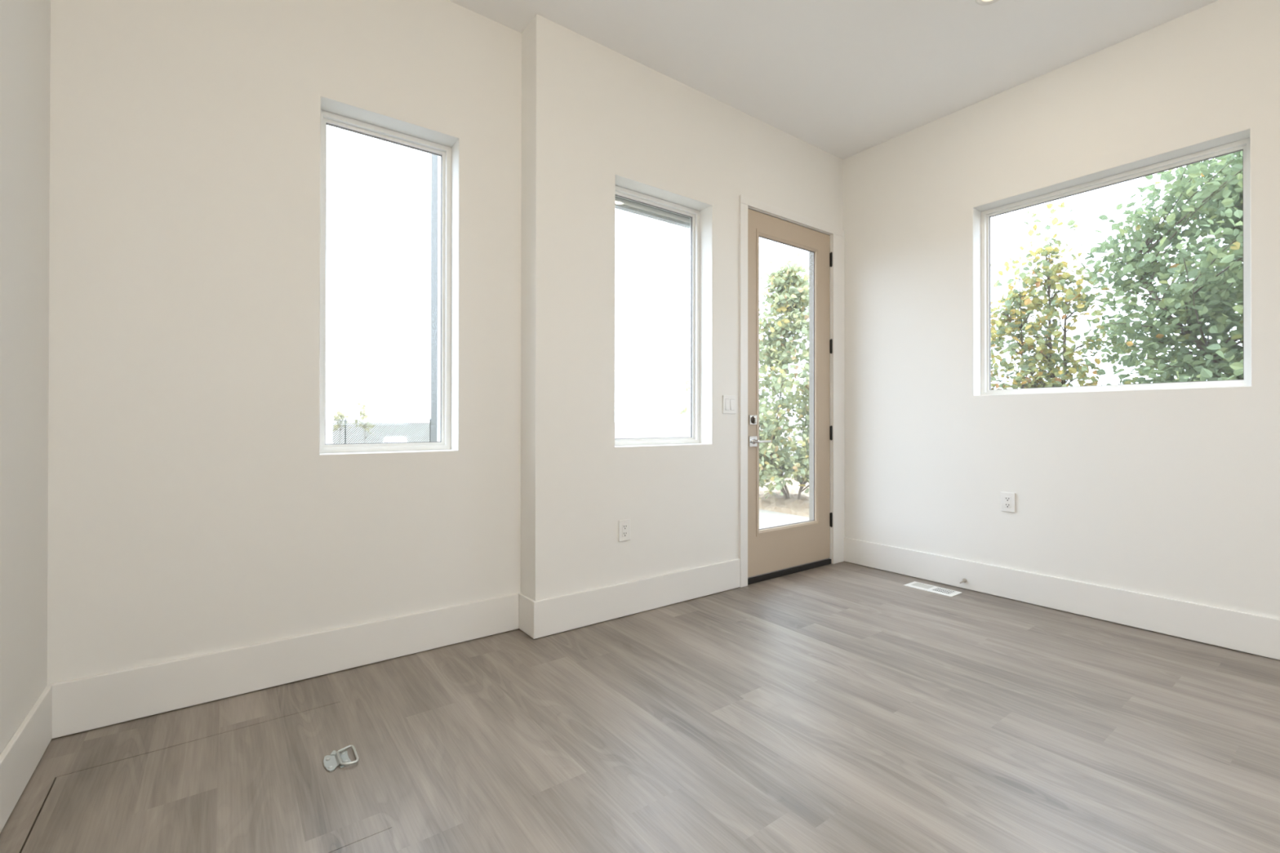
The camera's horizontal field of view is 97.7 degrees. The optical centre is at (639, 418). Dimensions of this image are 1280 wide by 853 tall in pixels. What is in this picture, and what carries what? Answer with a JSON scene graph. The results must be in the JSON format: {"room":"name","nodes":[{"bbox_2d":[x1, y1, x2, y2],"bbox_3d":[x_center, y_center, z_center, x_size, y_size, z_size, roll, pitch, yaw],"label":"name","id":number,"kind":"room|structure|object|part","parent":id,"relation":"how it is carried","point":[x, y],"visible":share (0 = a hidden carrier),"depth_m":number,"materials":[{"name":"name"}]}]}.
{"room":"empty living room","nodes":[
{"label":"empty living room","id":0,"kind":"room"},
{"bbox_2d":[0,0,50,754],"bbox_3d":[0.032,-0.471,-0.993,0.190,3.050,6.960,0,0,-37],"label":"wall","id":1,"kind":"structure","parent":0,"point":[24,24],"depth_m":1.62,"materials":[{"name":"white paint"}]},
{"bbox_2d":[0,685,52,833],"bbox_3d":[0.061,0.962,-0.868,0.015,0.180,6.755,0,0,-37],"label":"baseboard","id":2,"kind":"structure","parent":1,"relation":"attached to","point":[22,754],"depth_m":1.60,"materials":[{"name":"white paint"}]},
{"bbox_2d":[47,0,521,684],"bbox_3d":[-1.420,-0.459,2.381,1.877,3.050,0.190,0,0,-37],"label":"wall","id":3,"kind":"structure","parent":0,"point":[196,507],"depth_m":2.17,"materials":[{"name":"white paint"}]},
{"bbox_2d":[46,593,518,738],"bbox_3d":[-1.290,0.973,2.345,1.672,0.180,0.015,0,0,-37],"label":"baseboard","id":4,"kind":"structure","parent":3,"relation":"attached to","point":[104,700],"depth_m":2.19,"materials":[{"name":"white paint"}]},
{"bbox_2d":[320,109,451,453],"bbox_3d":[-1.232,-0.717,2.706,0.608,1.755,0.263,0,0,-37],"label":"window","id":5,"kind":"structure","parent":3,"relation":"in","point":[441,155],"depth_m":2.75,"materials":[{"name":"white plastic"}]},
{"bbox_2d":[0,561,1279,852],"bbox_3d":[1.751,1.067,0.395,4.235,0.012,6.770,0,0,-37],"label":"floor","id":6,"kind":"structure","parent":0,"point":[843,707],"depth_m":1.90,"materials":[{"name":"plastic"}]},
{"bbox_2d":[21,702,391,852],"bbox_3d":[-1.187,1.061,1.557,0.750,0.026,0.807,0,0,-37],"label":"floor hatch","id":7,"kind":"object","parent":6,"relation":"in","point":[302,782],"visible":1,"depth_m":1.56,"materials":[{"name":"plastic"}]},
{"bbox_3d":[-0.941,1.061,1.735,0.071,0.004,0.096,0,0,-37],"label":"pull handle","id":8,"kind":"part","parent":7,"relation":"part of","materials":[{"name":"silver metal"}]},
{"bbox_2d":[904,581,961,597],"bbox_3d":[1.845,1.071,3.527,0.140,0.005,0.296,0,0,-37],"label":"floor vent","id":9,"kind":"object","parent":6,"relation":"in","point":[939,590],"visible":1,"depth_m":3.52,"materials":[{"name":"white metal"}]},
{"bbox_2d":[520,13,842,600],"bbox_3d":[0.535,-0.452,3.619,2.738,3.050,0.190,0,0,-37],"label":"wall","id":10,"kind":"structure","parent":0,"point":[596,119],"depth_m":2.99,"materials":[{"name":"white paint"}]},
{"bbox_2d":[518,592,534,638],"bbox_3d":[-0.566,0.975,2.785,0.015,0.180,0.171,0,0,-37],"label":"baseboard","id":11,"kind":"structure","parent":10,"relation":"attached to","point":[525,603],"depth_m":2.77,"materials":[{"name":"white paint"}]},
{"bbox_2d":[618,519,630,542],"bbox_3d":[-0.083,0.604,3.032,0.077,0.116,0.010,0,0,-37],"label":"wall outlet","id":12,"kind":"object","parent":10,"relation":"attached to","point":[624,525],"visible":1,"depth_m":3.03,"materials":[{"name":"white plastic"}]},
{"bbox_2d":[622,524,627,537],"bbox_3d":[-0.082,0.604,3.030,0.034,0.067,0.003,0,0,-37],"label":"receptacle","id":13,"kind":"object","parent":12,"relation":"attached to","point":[624,526],"depth_m":3.03,"materials":[{"name":"white plastic"}]},
{"bbox_2d":[533,558,740,639],"bbox_3d":[0.058,0.977,3.133,1.433,0.180,0.015,0,0,-37],"label":"baseboard","id":14,"kind":"structure","parent":10,"relation":"attached to","point":[556,615],"depth_m":3.04,"materials":[{"name":"white paint"}]},
{"bbox_2d":[614,185,699,445],"bbox_3d":[0.018,-0.596,3.337,0.838,1.496,0.128,0,0,-37],"label":"window","id":15,"kind":"structure","parent":10,"relation":"in","point":[626,200],"depth_m":3.51,"materials":[{"name":"white plastic"}]},
{"bbox_3d":[0.000,-1.271,3.349,0.818,0.026,0.008,0,0,-37],"label":"screen rail","id":16,"kind":"part","parent":15,"relation":"part of","materials":[{"name":"white plastic"}]},
{"bbox_3d":[-0.007,-1.293,3.375,0.838,0.102,0.040,0,0,-37],"label":"outside head trim","id":17,"kind":"part","parent":15,"relation":"part of","materials":[{"name":"grey"}]},
{"bbox_2d":[722,395,736,413],"bbox_3d":[0.563,-0.091,3.512,0.115,0.116,0.013,0,0,-37],"label":"light switch","id":18,"kind":"object","parent":10,"relation":"attached to","point":[729,402],"visible":1,"depth_m":3.51,"materials":[{"name":"white plastic"}]},
{"bbox_2d":[747,559,831,584],"bbox_3d":[0.998,1.056,3.955,0.909,0.036,0.194,0,0,-37],"label":"threshold","id":19,"kind":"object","parent":10,"relation":"attached to","point":[784,572],"depth_m":3.85,"materials":[{"name":"brown metal"}]},
{"bbox_2d":[747,208,832,578],"bbox_3d":[1.060,-0.166,3.886,0.911,2.406,0.111,0,0,-37],"label":"door","id":20,"kind":"structure","parent":10,"relation":"in","point":[771,549],"depth_m":3.91,"materials":[{"name":"beige paint"}]},
{"bbox_3d":[0.738,0.146,3.652,0.074,0.068,0.011,0,0,-37],"label":"handle","id":21,"kind":"part","parent":20,"relation":"part of","materials":[{"name":"silver metal"}]},
{"bbox_3d":[0.809,0.146,3.639,0.122,0.013,0.016,0,0,-37],"label":"lever","id":22,"kind":"part","parent":20,"relation":"part of","materials":[{"name":"silver metal"}]},
{"bbox_3d":[1.033,-0.240,3.887,0.678,2.029,0.023,0,0,-37],"label":"glass moulding","id":23,"kind":"part","parent":20,"relation":"part of","materials":[{"name":"beige paint"}]},
{"bbox_2d":[808,251,813,520],"bbox_3d":[0.967,-0.180,4.004,0.952,2.436,0.092,0,0,-37],"label":"trim","id":24,"kind":"structure","parent":20,"relation":"attached to","point":[811,254],"depth_m":4.30,"materials":[{"name":"brown"}]},
{"bbox_2d":[738,194,844,587],"bbox_3d":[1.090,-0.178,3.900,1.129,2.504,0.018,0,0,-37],"label":"trim","id":25,"kind":"structure","parent":10,"relation":"attached to","point":[837,234],"depth_m":4.02,"materials":[{"name":"white paint"}]},
{"bbox_2d":[448,0,1217,159],"bbox_3d":[1.754,-2.064,0.407,4.615,0.150,7.150,0,0,-37],"label":"ceiling","id":26,"kind":"structure","parent":0,"point":[844,78],"depth_m":2.96,"materials":[{"name":"white paint"}]},
{"bbox_2d":[974,0,999,4],"bbox_3d":[1.638,-1.976,2.599,0.140,0.007,0.140,0,0,-37],"label":"recessed light","id":27,"kind":"object","parent":26,"relation":"in","point":[978,2],"visible":1,"depth_m":2.65,"materials":[{"name":"white plastic"}]},
{"bbox_2d":[842,0,1279,618],"bbox_3d":[3.637,-0.457,1.574,0.190,3.050,6.790,0,0,-37],"label":"wall","id":28,"kind":"structure","parent":0,"point":[1169,493],"depth_m":3.14,"materials":[{"name":"white paint"}]},
{"bbox_2d":[959,578,966,583],"bbox_3d":[2.022,1.018,3.507,0.065,0.025,0.025,0,0,-37],"label":"door stop","id":29,"kind":"object","parent":28,"relation":"attached to","point":[964,580],"visible":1,"depth_m":3.51,"materials":[{"name":"silver metal"}]},
{"bbox_2d":[1000,492,1015,512],"bbox_3d":[2.199,0.497,3.341,0.010,0.116,0.077,0,0,-37],"label":"wall outlet","id":30,"kind":"object","parent":28,"relation":"attached to","point":[1007,500],"visible":1,"depth_m":3.33,"materials":[{"name":"white plastic"}]},
{"bbox_2d":[1004,496,1010,507],"bbox_3d":[2.196,0.497,3.339,0.003,0.067,0.034,0,0,-37],"label":"receptacle","id":31,"kind":"object","parent":30,"relation":"attached to","point":[1006,499],"depth_m":3.34,"materials":[{"name":"white plastic"}]},
{"bbox_2d":[844,537,1279,660],"bbox_3d":[3.502,0.975,1.577,0.015,0.180,6.582,0,0,-37],"label":"baseboard","id":32,"kind":"structure","parent":28,"relation":"attached to","point":[1251,633],"depth_m":3.02,"materials":[{"name":"white paint"}]},
{"bbox_2d":[981,137,1250,395],"bbox_3d":[2.551,-0.738,3.113,0.053,1.177,1.179,0,0,-37],"label":"window","id":33,"kind":"structure","parent":28,"relation":"in","point":[1243,145],"depth_m":3.01,"materials":[{"name":"white plastic"}]},
{"label":"outside","id":34,"kind":"structure","parent":0,"visible":0},
{"bbox_2d":[761,441,802,477],"bbox_3d":[15.524,2.493,2.158,100.000,2.380,60.000,0,0,-37],"label":"ground","id":35,"kind":"structure","parent":34,"point":[797,444],"depth_m":27.09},
{"bbox_2d":[325,418,430,444],"bbox_3d":[-8.211,0.660,16.966,14.515,1.350,0.080,0,0,-37],"label":"fence","id":36,"kind":"object","parent":35,"relation":"on","point":[344,420],"visible":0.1,"depth_m":17.10,"materials":[{"name":"grey metal"}]},
{"bbox_2d":[759,509,787,518],"bbox_3d":[-1.280,1.254,7.196,5.000,0.100,3.892,0,0,-37],"label":"slab","id":37,"kind":"object","parent":35,"relation":"on","point":[762,513],"visible":0.09,"depth_m":7.12,"materials":[{"name":"white concrete"}]},
{"bbox_2d":[759,518,791,528],"bbox_3d":[0.184,1.247,4.803,4.500,0.100,1.680,0,0,-37],"label":"concrete walk","id":38,"kind":"structure","parent":35,"relation":"on","point":[763,522],"depth_m":6.44,"materials":[{"name":"white concrete"}]},
{"bbox_2d":[763,514,808,523],"bbox_3d":[4.107,1.247,3.716,0.492,0.100,8.100,0,0,-37],"label":"concrete slab","id":39,"kind":"object","parent":35,"relation":"on","point":[790,518],"visible":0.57,"depth_m":6.76,"materials":[{"name":"white concrete"}]},
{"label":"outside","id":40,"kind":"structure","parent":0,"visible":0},
{"bbox_2d":[332,422,807,444],"bbox_3d":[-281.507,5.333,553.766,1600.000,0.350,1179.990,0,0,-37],"label":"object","id":41,"kind":"structure","parent":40,"point":[622,430],"depth_m":181.30,"materials":[{"name":"white"}]},
{"bbox_2d":[329,408,351,441],"bbox_3d":[-15.516,1.438,28.904,1.120,3.933,0.989,0,0,-37],"label":"young tree","id":42,"kind":"object","parent":41,"relation":"on","point":[340,415],"visible":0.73,"depth_m":28.81,"materials":[{"name":"green plant"}]},
{"bbox_2d":[351,402,375,438],"bbox_3d":[-14.587,1.265,29.601,0.998,4.286,1.278,0,0,5],"label":"young tree","id":43,"kind":"object","parent":41,"relation":"on","point":[364,414],"visible":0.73,"depth_m":29.45,"materials":[{"name":"green plant"}]},
{"bbox_2d":[382,436,407,442],"bbox_3d":[-25.072,2.649,56.815,1.860,1.696,4.230,0,0,-37],"label":"parked car","id":44,"kind":"object","parent":41,"relation":"on","point":[384,437],"visible":0.02,"depth_m":55.62,"materials":[{"name":"white paint"}]},
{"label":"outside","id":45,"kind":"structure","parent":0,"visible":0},
{"bbox_2d":[759,477,808,517],"bbox_3d":[4.518,1.148,6.262,3.200,0.199,10.700,0,0,-37],"label":"mulch bed","id":46,"kind":"object","parent":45,"point":[775,503],"visible":0.06,"depth_m":7.64,"materials":[{"name":"beige soil"}]},
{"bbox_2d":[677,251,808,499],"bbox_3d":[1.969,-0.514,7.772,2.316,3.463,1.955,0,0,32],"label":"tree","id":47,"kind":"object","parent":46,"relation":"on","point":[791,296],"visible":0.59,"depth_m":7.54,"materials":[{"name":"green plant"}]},
{"bbox_2d":[991,232,1093,389],"bbox_3d":[3.953,-0.345,5.971,1.541,3.065,1.334,0,0,-37],"label":"tree","id":48,"kind":"object","parent":46,"relation":"on","point":[1018,298],"visible":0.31,"depth_m":5.87,"materials":[{"name":"green plant"}]},
{"bbox_2d":[991,201,1131,389],"bbox_3d":[4.164,-0.517,5.718,1.559,3.407,1.314,0,0,-37],"label":"tree","id":49,"kind":"object","parent":46,"relation":"on","point":[1052,279],"visible":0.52,"depth_m":5.61,"materials":[{"name":"green plant"}]},
{"bbox_2d":[1069,151,1243,385],"bbox_3d":[5.736,-0.920,4.347,3.794,4.216,3.652,0,0,3],"label":"leafy tree","id":50,"kind":"object","parent":46,"relation":"on","point":[1211,296],"visible":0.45,"depth_m":4.76,"materials":[{"name":"green plant"}]}
]}

